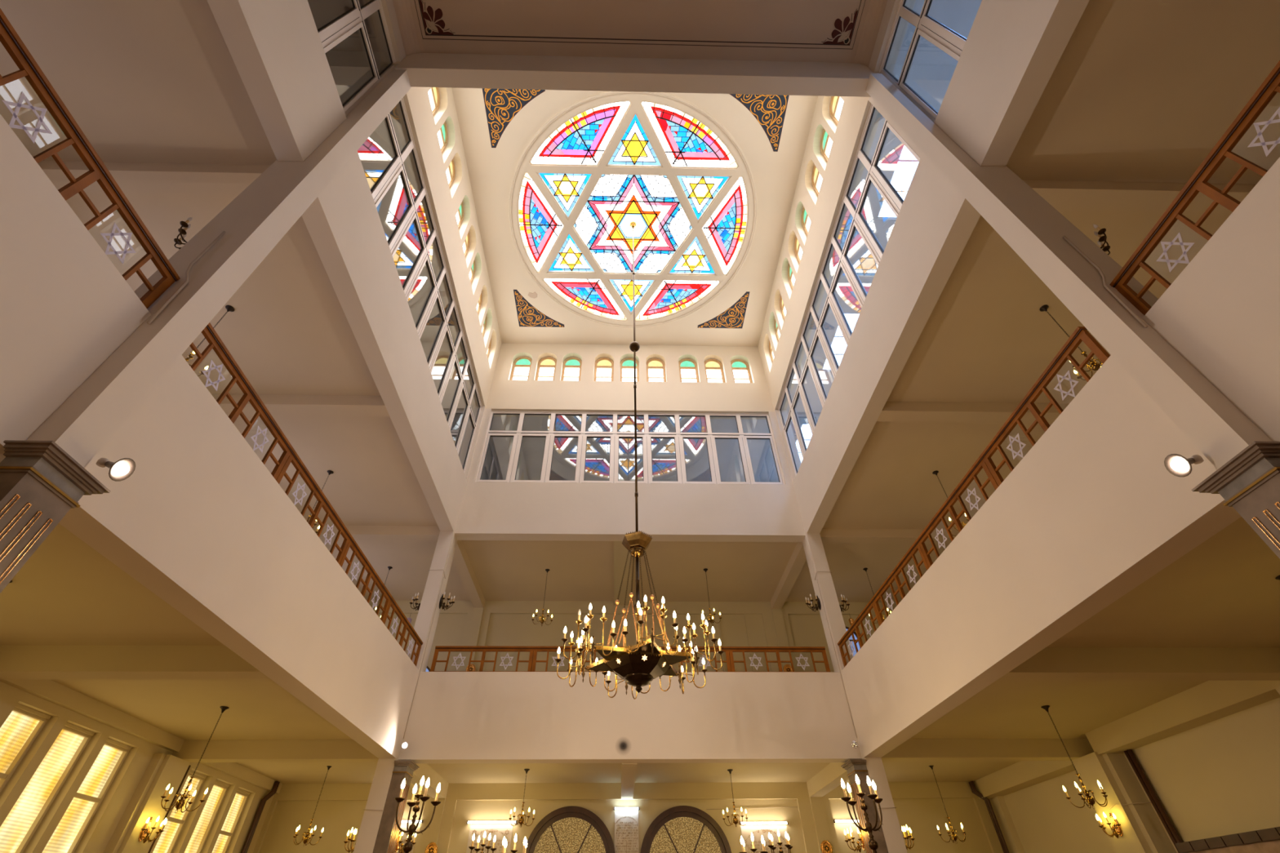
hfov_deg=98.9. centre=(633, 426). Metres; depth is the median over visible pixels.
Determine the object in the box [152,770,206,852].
window
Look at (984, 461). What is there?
balcony railing
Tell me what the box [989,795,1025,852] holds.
pilaster
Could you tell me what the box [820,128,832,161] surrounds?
window
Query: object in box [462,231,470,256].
window
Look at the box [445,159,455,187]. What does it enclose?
window
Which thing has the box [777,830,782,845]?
candle
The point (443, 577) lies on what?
cable
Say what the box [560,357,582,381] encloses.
window
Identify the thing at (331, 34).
window
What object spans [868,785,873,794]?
candle
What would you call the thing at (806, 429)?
window
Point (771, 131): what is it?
ceiling
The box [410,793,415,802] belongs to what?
candle
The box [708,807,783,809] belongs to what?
cable
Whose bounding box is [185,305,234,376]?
pendant chandelier
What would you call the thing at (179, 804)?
pendant chandelier
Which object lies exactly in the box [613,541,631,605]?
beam
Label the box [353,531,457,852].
column
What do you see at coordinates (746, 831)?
marble plaque
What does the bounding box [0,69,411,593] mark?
column
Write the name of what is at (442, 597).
wall sconce
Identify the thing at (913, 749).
beam
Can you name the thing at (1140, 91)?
ceiling
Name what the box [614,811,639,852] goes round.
marble plaque
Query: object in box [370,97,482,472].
window
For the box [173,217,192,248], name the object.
wall sconce
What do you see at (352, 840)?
wall sconce
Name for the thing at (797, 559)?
beam
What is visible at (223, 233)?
cable
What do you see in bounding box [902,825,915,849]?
wall sconce
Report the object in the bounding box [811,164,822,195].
window
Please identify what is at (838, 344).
window
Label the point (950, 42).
window
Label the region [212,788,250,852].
window
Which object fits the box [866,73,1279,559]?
column
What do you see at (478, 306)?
window
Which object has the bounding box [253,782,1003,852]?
wall
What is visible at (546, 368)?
window
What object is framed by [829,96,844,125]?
window
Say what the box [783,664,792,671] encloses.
plaque
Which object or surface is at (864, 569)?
pendant chandelier
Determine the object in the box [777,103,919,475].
window
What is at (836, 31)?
ceiling
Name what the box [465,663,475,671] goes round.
plaque
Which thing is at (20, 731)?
window
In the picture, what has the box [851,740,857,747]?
floodlight
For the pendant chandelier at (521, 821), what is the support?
hanging from the ceiling at (1224, 592)
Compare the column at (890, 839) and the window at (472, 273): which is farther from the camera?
the window at (472, 273)
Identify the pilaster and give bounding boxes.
[1071,751,1176,852]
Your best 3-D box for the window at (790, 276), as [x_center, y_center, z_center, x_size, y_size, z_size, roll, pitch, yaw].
[4.628,-4.292,15.695,0.080,1.375,0.640,1,-43,-1]
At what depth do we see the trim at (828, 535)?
14.11 m
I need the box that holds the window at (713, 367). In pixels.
[704,359,724,382]
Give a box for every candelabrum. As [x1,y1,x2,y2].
[394,776,440,852]
[468,831,496,852]
[501,834,527,852]
[738,833,768,852]
[767,830,792,852]
[840,774,883,852]
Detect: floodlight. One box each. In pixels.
[96,457,135,481]
[401,742,408,749]
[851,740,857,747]
[1164,453,1204,477]
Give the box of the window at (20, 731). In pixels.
[0,703,51,793]
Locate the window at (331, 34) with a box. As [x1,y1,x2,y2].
[317,0,395,115]
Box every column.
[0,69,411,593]
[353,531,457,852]
[802,533,906,852]
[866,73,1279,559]
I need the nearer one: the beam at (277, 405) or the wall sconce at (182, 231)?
the wall sconce at (182, 231)
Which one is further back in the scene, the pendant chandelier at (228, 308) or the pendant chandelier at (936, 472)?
the pendant chandelier at (936, 472)
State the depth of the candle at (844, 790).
7.15 m
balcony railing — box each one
[0,8,180,308]
[189,322,422,666]
[430,645,830,671]
[837,326,1110,667]
[1109,60,1279,315]
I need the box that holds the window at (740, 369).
[730,359,752,382]
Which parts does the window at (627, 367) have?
frosted pane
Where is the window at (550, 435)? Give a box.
[475,410,785,484]
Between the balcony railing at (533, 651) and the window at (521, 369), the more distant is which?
the window at (521, 369)
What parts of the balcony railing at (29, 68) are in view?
post, post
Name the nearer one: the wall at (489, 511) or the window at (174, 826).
the window at (174, 826)
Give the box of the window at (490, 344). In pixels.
[486,337,491,358]
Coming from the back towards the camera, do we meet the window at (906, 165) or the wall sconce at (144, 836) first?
the window at (906, 165)
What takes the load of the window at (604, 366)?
in the wall at (489, 511)
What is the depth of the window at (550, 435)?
16.08 m
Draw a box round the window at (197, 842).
[184,780,230,852]
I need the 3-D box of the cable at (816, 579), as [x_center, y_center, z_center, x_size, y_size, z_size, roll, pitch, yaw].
[4.394,4.893,11.940,0.012,3.400,0.012,1,-43,-1]
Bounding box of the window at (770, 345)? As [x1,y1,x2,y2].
[768,339,773,362]
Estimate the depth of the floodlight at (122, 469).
4.15 m
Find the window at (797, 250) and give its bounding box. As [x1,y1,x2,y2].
[794,236,802,263]
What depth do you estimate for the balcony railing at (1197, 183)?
4.48 m
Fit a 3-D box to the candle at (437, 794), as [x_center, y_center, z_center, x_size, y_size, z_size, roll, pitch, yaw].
[-2.578,4.870,7.183,0.032,0.114,0.032,-5,-43,5]
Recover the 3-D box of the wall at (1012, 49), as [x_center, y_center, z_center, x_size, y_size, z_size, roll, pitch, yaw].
[4.704,-5.353,10.796,0.353,7.666,16.350,1,-43,-1]
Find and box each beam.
[770,542,806,608]
[806,762,848,797]
[876,401,1069,422]
[881,738,1093,760]
[973,760,1075,799]
[996,647,1279,680]
[1022,179,1256,213]
[1084,680,1279,755]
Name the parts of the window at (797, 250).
frosted pane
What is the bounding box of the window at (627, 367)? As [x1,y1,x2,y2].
[619,357,639,381]
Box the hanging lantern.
[848,613,853,625]
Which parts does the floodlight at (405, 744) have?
lamp globe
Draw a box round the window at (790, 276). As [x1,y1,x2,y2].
[787,262,795,289]
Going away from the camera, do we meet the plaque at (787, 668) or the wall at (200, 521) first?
the wall at (200, 521)
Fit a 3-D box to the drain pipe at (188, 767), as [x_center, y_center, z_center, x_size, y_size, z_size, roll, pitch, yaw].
[-8.607,7.961,9.281,0.075,3.848,0.160,1,-43,-1]
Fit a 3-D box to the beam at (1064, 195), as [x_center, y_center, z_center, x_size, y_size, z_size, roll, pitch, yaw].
[7.018,-3.215,7.675,4.230,0.258,0.300,1,-43,-1]
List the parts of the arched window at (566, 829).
hammered glass, hammered glass, hammered glass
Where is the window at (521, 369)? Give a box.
[509,356,532,380]
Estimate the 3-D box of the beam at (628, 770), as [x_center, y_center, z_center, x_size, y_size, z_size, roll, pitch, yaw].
[-0.116,7.758,12.193,0.290,0.342,3.770,1,-43,-1]
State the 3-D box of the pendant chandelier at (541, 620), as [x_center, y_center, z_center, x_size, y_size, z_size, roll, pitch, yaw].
[-2.458,4.716,15.153,0.568,1.606,0.554,1,-43,-1]
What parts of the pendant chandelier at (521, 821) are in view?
globe, stem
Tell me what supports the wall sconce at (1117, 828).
attached to the wall at (1220, 777)
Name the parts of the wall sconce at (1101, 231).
arm, arm, arm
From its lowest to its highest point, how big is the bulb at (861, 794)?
0.256 m
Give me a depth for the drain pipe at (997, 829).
13.17 m
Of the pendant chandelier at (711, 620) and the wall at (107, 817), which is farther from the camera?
the pendant chandelier at (711, 620)
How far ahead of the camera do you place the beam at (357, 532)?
13.86 m
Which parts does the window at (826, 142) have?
frosted pane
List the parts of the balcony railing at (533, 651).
post, post, rail, post, post, post, handrail, post, post, post, post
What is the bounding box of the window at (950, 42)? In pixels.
[878,0,967,122]
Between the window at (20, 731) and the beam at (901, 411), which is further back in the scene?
the beam at (901, 411)
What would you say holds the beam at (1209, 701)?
attached to the wall at (1220, 777)
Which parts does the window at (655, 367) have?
frosted pane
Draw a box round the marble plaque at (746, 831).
[740,826,790,852]
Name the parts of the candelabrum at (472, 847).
arm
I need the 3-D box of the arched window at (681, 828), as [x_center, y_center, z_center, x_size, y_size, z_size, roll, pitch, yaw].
[1.231,10.648,12.152,2.150,3.685,0.120,1,-43,-1]
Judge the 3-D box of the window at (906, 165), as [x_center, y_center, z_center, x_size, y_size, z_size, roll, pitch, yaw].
[6.490,-5.861,12.581,1.140,0.180,2.200,1,-43,-1]
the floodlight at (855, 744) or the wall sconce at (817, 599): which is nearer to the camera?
the floodlight at (855, 744)
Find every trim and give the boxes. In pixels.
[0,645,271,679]
[0,680,184,752]
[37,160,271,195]
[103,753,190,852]
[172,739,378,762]
[199,762,282,793]
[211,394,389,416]
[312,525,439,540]
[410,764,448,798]
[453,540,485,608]
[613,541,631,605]
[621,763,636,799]
[819,528,958,543]
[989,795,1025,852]
[1271,681,1279,694]
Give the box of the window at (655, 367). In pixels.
[646,358,666,382]
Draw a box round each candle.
[399,788,403,797]
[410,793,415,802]
[423,787,427,796]
[435,792,439,801]
[750,833,757,852]
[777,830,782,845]
[842,788,847,796]
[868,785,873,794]
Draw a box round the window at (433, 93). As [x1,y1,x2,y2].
[427,87,439,115]
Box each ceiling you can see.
[0,0,1279,602]
[0,516,1279,783]
[392,0,887,66]
[452,87,817,346]
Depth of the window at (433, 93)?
12.56 m
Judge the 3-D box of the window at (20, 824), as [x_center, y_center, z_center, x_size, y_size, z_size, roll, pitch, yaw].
[-8.756,5.811,7.619,0.090,2.945,0.750,1,-43,-1]
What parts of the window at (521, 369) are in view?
frosted pane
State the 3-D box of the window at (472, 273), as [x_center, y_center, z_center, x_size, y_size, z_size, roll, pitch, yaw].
[-4.664,-4.386,15.508,0.080,1.375,0.640,1,-43,-1]
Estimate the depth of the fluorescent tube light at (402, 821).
13.04 m
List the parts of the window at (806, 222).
frosted pane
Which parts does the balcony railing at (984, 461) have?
post, post, post, post, post, post, post, post, post, post, post, post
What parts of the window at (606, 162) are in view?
stained glass panel, stained glass panel, stained glass panel, stained glass panel, stained glass panel, stained glass panel, stained glass panel, stained glass panel, stained glass panel, stained glass panel, stained glass panel, stained glass panel, stained glass panel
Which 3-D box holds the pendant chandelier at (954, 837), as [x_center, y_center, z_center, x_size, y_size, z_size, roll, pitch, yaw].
[6.806,8.287,12.049,0.568,1.431,0.554,-9,-43,9]
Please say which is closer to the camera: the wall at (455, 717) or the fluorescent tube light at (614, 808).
the wall at (455, 717)
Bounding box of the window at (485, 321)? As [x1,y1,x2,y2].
[481,315,486,336]
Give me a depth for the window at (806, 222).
14.75 m
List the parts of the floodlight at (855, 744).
lamp globe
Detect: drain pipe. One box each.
[147,765,191,852]
[240,781,279,852]
[968,781,1008,852]
[1123,749,1182,852]
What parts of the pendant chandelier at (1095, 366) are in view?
chain, arm, stem, globe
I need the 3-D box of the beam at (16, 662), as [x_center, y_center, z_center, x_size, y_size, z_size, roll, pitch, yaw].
[-6.807,3.049,7.065,4.230,0.322,0.300,1,-43,-1]
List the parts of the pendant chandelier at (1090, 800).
chain, arm, stem, arm, globe, arm, arm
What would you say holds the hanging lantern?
hanging from the wall sconce at (842, 600)
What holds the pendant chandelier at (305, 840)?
hanging from the ceiling at (1224, 592)
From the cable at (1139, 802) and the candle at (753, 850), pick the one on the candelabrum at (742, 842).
the candle at (753, 850)
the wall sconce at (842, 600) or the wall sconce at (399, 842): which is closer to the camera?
the wall sconce at (399, 842)
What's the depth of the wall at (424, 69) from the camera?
10.16 m
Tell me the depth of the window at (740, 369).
18.47 m
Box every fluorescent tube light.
[401,820,422,823]
[466,820,518,824]
[613,807,639,810]
[738,821,788,825]
[833,819,859,822]
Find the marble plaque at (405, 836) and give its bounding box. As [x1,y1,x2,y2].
[394,826,417,852]
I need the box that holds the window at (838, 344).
[821,312,859,370]
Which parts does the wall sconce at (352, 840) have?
arm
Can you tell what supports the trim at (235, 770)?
attached to the wall at (107, 817)
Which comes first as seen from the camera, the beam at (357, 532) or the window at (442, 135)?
the window at (442, 135)
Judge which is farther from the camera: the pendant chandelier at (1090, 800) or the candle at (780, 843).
the candle at (780, 843)
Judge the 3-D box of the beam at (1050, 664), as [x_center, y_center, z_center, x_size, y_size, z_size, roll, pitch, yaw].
[6.960,3.188,7.343,4.230,0.322,0.300,1,-43,-1]
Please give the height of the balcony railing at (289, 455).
0.550 m
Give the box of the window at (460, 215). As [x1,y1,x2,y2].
[455,200,463,228]
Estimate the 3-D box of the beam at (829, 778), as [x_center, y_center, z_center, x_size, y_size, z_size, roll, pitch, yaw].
[4.548,7.797,12.294,0.300,0.322,3.770,1,-43,-1]
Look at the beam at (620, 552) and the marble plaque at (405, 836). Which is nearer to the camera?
the marble plaque at (405, 836)
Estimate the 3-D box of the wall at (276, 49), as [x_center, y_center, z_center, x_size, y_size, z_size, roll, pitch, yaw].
[-4.521,-5.446,10.610,0.353,7.666,16.350,1,-43,-1]
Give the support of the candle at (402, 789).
on the candelabrum at (407, 847)
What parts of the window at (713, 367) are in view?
frosted pane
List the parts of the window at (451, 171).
frosted pane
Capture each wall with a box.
[0,114,419,759]
[0,681,274,852]
[207,0,502,533]
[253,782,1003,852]
[368,600,899,672]
[395,53,874,97]
[398,671,862,764]
[454,342,805,542]
[459,406,485,481]
[757,0,1089,534]
[774,409,800,484]
[840,156,1279,759]
[1003,697,1279,852]
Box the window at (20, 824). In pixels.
[0,722,94,852]
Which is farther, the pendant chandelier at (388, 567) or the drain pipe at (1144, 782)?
the pendant chandelier at (388, 567)
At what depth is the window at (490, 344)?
17.86 m
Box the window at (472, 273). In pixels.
[469,258,475,283]
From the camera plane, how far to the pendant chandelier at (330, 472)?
11.55 m
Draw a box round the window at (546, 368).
[535,356,556,380]
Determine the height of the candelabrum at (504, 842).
2.619 m
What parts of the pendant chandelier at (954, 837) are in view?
chain, arm, stem, globe, arm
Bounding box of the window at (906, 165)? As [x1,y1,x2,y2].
[876,144,919,218]
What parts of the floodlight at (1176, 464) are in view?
lamp globe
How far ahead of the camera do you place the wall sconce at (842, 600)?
12.73 m
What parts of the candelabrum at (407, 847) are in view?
arm, bulb, arm, bulb, arm, bulb, arm, bulb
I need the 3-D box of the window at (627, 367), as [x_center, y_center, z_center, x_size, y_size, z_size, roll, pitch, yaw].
[-0.128,-1.811,18.328,0.640,1.375,0.080,1,-43,-1]
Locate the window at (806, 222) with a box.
[801,206,810,235]
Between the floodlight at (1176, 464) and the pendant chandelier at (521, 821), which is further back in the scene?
the pendant chandelier at (521, 821)
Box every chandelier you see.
[160,706,229,813]
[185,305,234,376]
[293,765,331,845]
[306,470,333,533]
[374,566,392,616]
[508,768,534,827]
[531,568,552,626]
[555,221,724,699]
[701,568,721,626]
[722,768,747,826]
[862,568,889,623]
[928,765,965,844]
[932,470,968,536]
[1040,304,1102,380]
[1040,705,1107,808]
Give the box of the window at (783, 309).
[779,294,786,319]
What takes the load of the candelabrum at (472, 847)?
on the floor
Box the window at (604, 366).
[593,357,613,381]
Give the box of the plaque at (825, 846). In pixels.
[820,840,832,852]
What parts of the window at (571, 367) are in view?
frosted pane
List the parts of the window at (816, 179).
frosted pane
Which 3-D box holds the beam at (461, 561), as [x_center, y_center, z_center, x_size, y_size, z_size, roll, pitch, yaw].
[-4.724,4.179,15.545,0.300,0.258,4.020,1,-43,-1]
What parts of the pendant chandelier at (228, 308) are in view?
arm, chain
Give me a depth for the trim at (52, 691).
8.69 m
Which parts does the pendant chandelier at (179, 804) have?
arm, arm, globe, arm, arm, stem, arm, chain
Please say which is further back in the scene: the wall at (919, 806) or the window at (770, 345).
the window at (770, 345)
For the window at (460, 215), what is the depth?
14.59 m
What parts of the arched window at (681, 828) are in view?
hammered glass, hammered glass, hammered glass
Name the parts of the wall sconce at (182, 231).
arm, arm, arm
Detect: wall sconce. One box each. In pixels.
[137,816,167,843]
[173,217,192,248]
[343,827,356,852]
[395,831,416,852]
[409,592,420,610]
[439,591,454,610]
[805,593,821,611]
[839,594,849,612]
[844,826,865,852]
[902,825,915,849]
[1093,223,1110,254]
[1095,812,1123,838]
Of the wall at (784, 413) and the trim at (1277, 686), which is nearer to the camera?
the trim at (1277, 686)
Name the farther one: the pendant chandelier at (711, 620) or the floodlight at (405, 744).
the pendant chandelier at (711, 620)
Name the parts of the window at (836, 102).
frosted pane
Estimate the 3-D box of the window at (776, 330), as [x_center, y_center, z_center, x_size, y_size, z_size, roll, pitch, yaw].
[4.587,-3.014,17.074,0.080,1.375,0.640,1,-43,-1]
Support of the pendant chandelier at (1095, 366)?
hanging from the ceiling at (1140, 91)
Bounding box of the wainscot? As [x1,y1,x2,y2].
[1174,826,1279,852]
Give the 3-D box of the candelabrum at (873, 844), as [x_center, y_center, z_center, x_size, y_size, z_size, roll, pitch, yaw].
[2.998,5.755,6.347,0.467,2.949,0.467,-21,-47,21]
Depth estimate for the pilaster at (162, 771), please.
9.59 m
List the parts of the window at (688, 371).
frosted pane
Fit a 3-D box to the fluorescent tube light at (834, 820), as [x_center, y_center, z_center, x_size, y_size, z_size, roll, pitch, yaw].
[5.240,9.572,13.268,0.810,0.060,0.100,1,-43,-1]
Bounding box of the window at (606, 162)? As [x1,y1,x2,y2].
[507,91,757,328]
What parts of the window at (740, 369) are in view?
frosted pane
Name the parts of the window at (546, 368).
frosted pane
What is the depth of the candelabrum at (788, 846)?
11.05 m
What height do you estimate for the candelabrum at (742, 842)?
2.619 m
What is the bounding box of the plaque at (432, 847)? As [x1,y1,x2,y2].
[425,842,437,852]
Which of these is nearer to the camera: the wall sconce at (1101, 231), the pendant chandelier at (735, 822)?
the wall sconce at (1101, 231)
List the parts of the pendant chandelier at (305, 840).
arm, globe, stem, arm, chain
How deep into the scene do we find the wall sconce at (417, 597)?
12.52 m
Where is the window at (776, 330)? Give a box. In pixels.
[773,317,780,342]
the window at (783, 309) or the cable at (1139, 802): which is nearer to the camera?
the cable at (1139, 802)
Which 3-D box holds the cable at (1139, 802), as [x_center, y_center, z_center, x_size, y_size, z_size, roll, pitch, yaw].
[8.794,6.684,9.684,0.170,0.063,0.757,28,-50,-27]
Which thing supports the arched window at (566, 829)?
in the wall at (919, 806)
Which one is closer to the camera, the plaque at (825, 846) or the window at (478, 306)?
the plaque at (825, 846)
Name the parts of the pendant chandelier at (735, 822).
stem, globe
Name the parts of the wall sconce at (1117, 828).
arm, arm, arm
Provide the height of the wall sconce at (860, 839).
0.375 m
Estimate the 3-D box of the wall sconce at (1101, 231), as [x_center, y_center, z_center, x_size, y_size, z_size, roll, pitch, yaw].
[5.063,-1.978,6.074,0.346,0.375,0.375,-31,-51,28]
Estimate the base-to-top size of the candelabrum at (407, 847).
2.949 m
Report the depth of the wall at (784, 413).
15.90 m
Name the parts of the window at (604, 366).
frosted pane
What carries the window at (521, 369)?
in the wall at (489, 511)
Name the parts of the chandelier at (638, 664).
arm, arm, arm, arm, arm, arm, arm, arm, chain, arm, chain, arm, chain, chain, chain, chain, chain, chain, arm, chain, suspension rod, arm, crown, dish, star frame, chain, arm, arm, chain, chain, chain, chain, chain, arm, arm, arm, arm, arm, arm, arm, arm, arm, arm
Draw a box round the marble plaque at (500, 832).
[466,826,512,852]
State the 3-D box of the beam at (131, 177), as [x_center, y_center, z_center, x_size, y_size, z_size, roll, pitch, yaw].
[-6.749,-3.354,7.397,4.230,0.258,0.300,1,-43,-1]
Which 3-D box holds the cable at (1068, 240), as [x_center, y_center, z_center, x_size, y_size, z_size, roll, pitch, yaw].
[4.590,-1.464,5.377,0.163,1.600,0.023,1,-43,-1]
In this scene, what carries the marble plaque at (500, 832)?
attached to the wall at (919, 806)
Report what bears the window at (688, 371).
in the wall at (489, 511)
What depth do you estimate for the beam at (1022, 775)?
12.30 m
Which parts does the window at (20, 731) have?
yellow relief pane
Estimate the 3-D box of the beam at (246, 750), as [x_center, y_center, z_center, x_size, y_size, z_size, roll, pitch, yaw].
[-6.908,6.220,10.486,4.230,0.322,0.270,1,-43,-1]
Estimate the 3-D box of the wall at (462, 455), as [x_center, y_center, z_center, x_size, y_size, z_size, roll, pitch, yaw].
[-4.684,0.447,15.746,0.353,2.790,0.100,1,-43,-1]
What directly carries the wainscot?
attached to the wall at (1220, 777)
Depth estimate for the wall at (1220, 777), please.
8.89 m
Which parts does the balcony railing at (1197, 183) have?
post, post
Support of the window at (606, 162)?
attached to the ceiling at (771, 131)
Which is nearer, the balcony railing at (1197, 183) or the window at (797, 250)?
the balcony railing at (1197, 183)
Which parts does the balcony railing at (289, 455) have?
post, post, post, post, post, post, post, post, post, post, post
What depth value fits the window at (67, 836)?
8.84 m
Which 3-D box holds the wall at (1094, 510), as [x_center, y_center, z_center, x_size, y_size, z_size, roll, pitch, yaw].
[4.748,0.383,5.240,0.333,1.606,16.000,1,-43,-1]
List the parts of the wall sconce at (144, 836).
arm, arm, arm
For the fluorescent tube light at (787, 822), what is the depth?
13.17 m
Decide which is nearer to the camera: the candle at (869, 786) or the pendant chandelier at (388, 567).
the candle at (869, 786)
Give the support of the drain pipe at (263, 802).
attached to the wall at (107, 817)
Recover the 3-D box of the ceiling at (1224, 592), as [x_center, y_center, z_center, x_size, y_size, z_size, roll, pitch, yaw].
[0.097,1.967,6.772,18.600,0.780,20.600,1,-43,-1]
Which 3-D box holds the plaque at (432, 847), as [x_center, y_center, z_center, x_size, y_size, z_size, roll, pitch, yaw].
[-4.651,9.772,12.604,0.277,0.320,0.052,1,-43,-1]
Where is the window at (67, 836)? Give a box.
[42,737,132,852]
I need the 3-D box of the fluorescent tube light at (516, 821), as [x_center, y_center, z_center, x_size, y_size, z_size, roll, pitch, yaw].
[-3.378,9.478,13.101,1.220,0.060,0.100,1,-43,-1]
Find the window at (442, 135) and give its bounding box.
[437,121,448,153]
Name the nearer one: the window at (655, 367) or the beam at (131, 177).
the beam at (131, 177)
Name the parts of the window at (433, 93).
frosted pane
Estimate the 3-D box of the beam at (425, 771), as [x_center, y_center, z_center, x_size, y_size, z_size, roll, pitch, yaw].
[-4.690,7.704,12.107,0.300,0.322,3.770,1,-43,-1]
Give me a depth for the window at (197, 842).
11.42 m
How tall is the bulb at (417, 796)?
0.256 m
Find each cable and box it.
[146,231,225,324]
[403,577,444,738]
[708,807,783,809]
[816,578,857,737]
[1062,235,1147,327]
[1109,802,1151,809]
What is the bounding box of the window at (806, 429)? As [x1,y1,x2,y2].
[795,423,812,462]
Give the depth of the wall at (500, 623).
16.67 m
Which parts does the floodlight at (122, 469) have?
lamp globe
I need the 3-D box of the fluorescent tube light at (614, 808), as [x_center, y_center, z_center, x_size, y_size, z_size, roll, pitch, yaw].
[-0.165,9.319,13.342,0.660,0.060,0.100,1,-43,-1]
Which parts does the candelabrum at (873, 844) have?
bulb, bulb, arm, arm, bulb, arm, bulb, arm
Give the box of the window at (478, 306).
[476,292,481,314]
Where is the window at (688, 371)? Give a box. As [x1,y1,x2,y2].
[678,358,698,382]
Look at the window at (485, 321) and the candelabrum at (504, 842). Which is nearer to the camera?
the candelabrum at (504, 842)
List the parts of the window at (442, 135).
frosted pane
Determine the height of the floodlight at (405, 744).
0.122 m
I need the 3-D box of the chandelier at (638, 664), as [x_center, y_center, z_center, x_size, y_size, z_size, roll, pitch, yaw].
[0.032,-1.211,11.557,2.266,12.648,2.287,1,-43,-1]
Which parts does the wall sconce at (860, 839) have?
arm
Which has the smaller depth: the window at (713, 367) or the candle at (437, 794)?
the candle at (437, 794)

